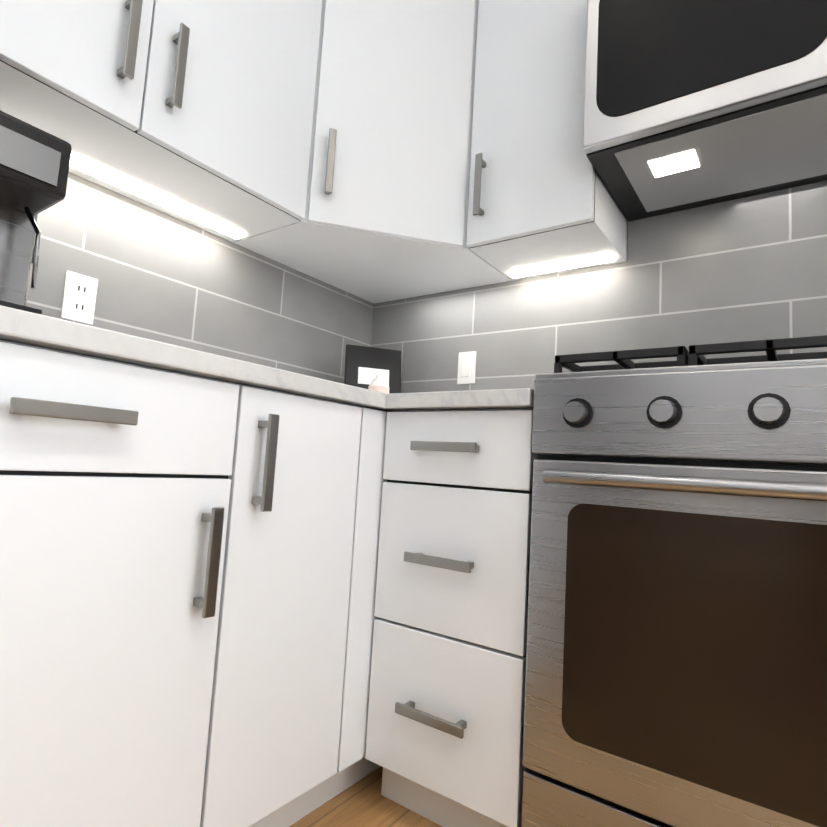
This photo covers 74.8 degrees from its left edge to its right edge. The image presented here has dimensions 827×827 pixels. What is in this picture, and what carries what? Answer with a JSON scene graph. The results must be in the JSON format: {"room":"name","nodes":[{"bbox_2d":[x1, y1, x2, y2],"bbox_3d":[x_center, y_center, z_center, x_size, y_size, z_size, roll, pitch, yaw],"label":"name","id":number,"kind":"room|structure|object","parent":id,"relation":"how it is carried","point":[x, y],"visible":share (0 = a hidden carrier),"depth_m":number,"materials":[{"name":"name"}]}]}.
{"room":"kitchen","nodes":[
{"label":"kitchen","id":0,"kind":"room"},
{"bbox_2d":[289,766,441,826],"bbox_3d":[-0.169,0.509,-2.730,6.640,0.060,8.200,-1,-7,36],"label":"floor","id":1,"kind":"structure","parent":0,"point":[363,802],"depth_m":1.17,"materials":[{"name":"brown wood"}]},
{"bbox_2d":[0,340,386,826],"bbox_3d":[-0.608,0.378,1.032,0.618,0.876,0.952,-1,-7,36],"label":"base cabinet","id":2,"kind":"object","parent":1,"relation":"on","point":[188,571],"depth_m":0.84,"materials":[{"name":"white wood"}]},
{"bbox_2d":[0,305,533,411],"bbox_3d":[-0.245,-0.042,1.218,0.976,0.034,1.580,-1,-7,36],"label":"countertop","id":3,"kind":"structure","parent":2,"relation":"on","point":[29,328],"depth_m":0.88,"materials":[{"name":"white stone"}]},
{"bbox_2d":[0,110,71,313],"bbox_3d":[-0.761,-0.304,0.878,0.364,0.360,0.300,-1,-7,36],"label":"coffee machine","id":4,"kind":"object","parent":3,"relation":"on","point":[34,166],"visible":0.83,"depth_m":0.92,"materials":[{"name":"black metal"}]},
{"bbox_2d":[344,344,400,393],"bbox_3d":[-0.143,-0.111,1.892,0.200,0.248,0.075,5,-6,-16],"label":"picture frame","id":5,"kind":"object","parent":3,"relation":"on","point":[364,366],"visible":0.58,"depth_m":1.89,"materials":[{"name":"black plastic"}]},
{"bbox_2d":[368,375,388,393],"bbox_3d":[-0.109,-0.063,1.683,0.066,0.112,0.066,-1,-7,36],"label":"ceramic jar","id":6,"kind":"object","parent":3,"relation":"on","point":[378,383],"visible":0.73,"depth_m":1.66,"materials":[{"name":"white ceramic"}]},
{"bbox_2d":[365,409,536,826],"bbox_3d":[0.236,0.458,1.357,0.364,0.875,0.686,-1,-7,36],"label":"base cabinet","id":7,"kind":"object","parent":1,"relation":"on","point":[445,734],"visible":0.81,"depth_m":1.10,"materials":[{"name":"white wood"}]},
{"bbox_2d":[522,335,826,826],"bbox_3d":[0.682,0.399,1.012,0.754,0.978,0.713,-1,-7,36],"label":"range","id":8,"kind":"object","parent":1,"relation":"on","point":[676,664],"visible":1,"depth_m":0.85,"materials":[{"name":"silver metal"}]},
{"bbox_2d":[627,220,627,254],"bbox_3d":[2.295,-0.473,0.494,6.180,2.800,0.100,-1,-7,36],"label":"wall","id":9,"kind":"structure","parent":0,"point":[627,237],"depth_m":1.63,"materials":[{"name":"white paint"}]},
{"bbox_2d":[466,0,627,280],"bbox_3d":[0.414,-0.996,1.629,0.366,1.074,0.366,-1,-7,36],"label":"upper cabinet","id":10,"kind":"object","parent":9,"relation":"attached to","point":[542,202],"visible":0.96,"depth_m":1.50,"materials":[{"name":"white wood"}]},
{"bbox_2d":[370,180,826,392],"bbox_3d":[0.728,-0.279,1.526,2.225,0.609,0.009,-1,-7,36],"label":"tile backsplash","id":11,"kind":"structure","parent":9,"relation":"attached to","point":[752,268],"depth_m":1.56,"materials":[{"name":"grey tile"}]},
{"bbox_2d":[457,351,475,383],"bbox_3d":[0.185,-0.160,1.889,0.070,0.114,0.008,-1,-7,36],"label":"light switch","id":12,"kind":"object","parent":11,"relation":"attached to","point":[466,366],"visible":1,"depth_m":1.88,"materials":[{"name":"white plastic"}]},
{"bbox_2d":[583,0,826,220],"bbox_3d":[0.824,-0.838,1.229,0.752,0.475,0.500,-1,-7,36],"label":"microwave","id":13,"kind":"object","parent":9,"relation":"attached to","point":[689,104],"visible":1,"depth_m":1.20,"materials":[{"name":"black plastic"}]},
{"bbox_3d":[-0.823,-0.610,0.972,0.880,2.800,2.780,-1,-7,36],"label":"wall","id":14,"kind":"structure","parent":0,"visible":0},
{"bbox_2d":[0,0,321,242],"bbox_3d":[-0.634,-1.096,1.225,0.356,1.074,0.898,-1,-7,36],"label":"upper cabinet","id":15,"kind":"object","parent":14,"relation":"attached to","point":[197,113],"visible":1,"depth_m":1.21,"materials":[{"name":"white wood"}]},
{"bbox_2d":[26,172,373,383],"bbox_3d":[-0.637,-0.295,1.526,0.009,0.481,1.560,-1,-7,36],"label":"tile backsplash","id":16,"kind":"structure","parent":14,"relation":"attached to","point":[162,277],"depth_m":1.52,"materials":[{"name":"grey tile"}]},
{"bbox_2d":[61,271,97,324],"bbox_3d":[-0.795,-0.275,1.289,0.008,0.114,0.070,-1,-7,36],"label":"electrical outlet","id":17,"kind":"object","parent":16,"relation":"attached to","point":[79,298],"visible":1,"depth_m":1.28,"materials":[{"name":"white plastic"}]},
{"bbox_2d":[234,0,511,303],"bbox_3d":[-0.074,-1.013,1.790,0.606,1.066,0.676,-1,-7,36],"label":"upper cabinet","id":18,"kind":"object","parent":14,"relation":"attached to","point":[385,219],"visible":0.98,"depth_m":1.56,"materials":[{"name":"white wood"}]}
]}

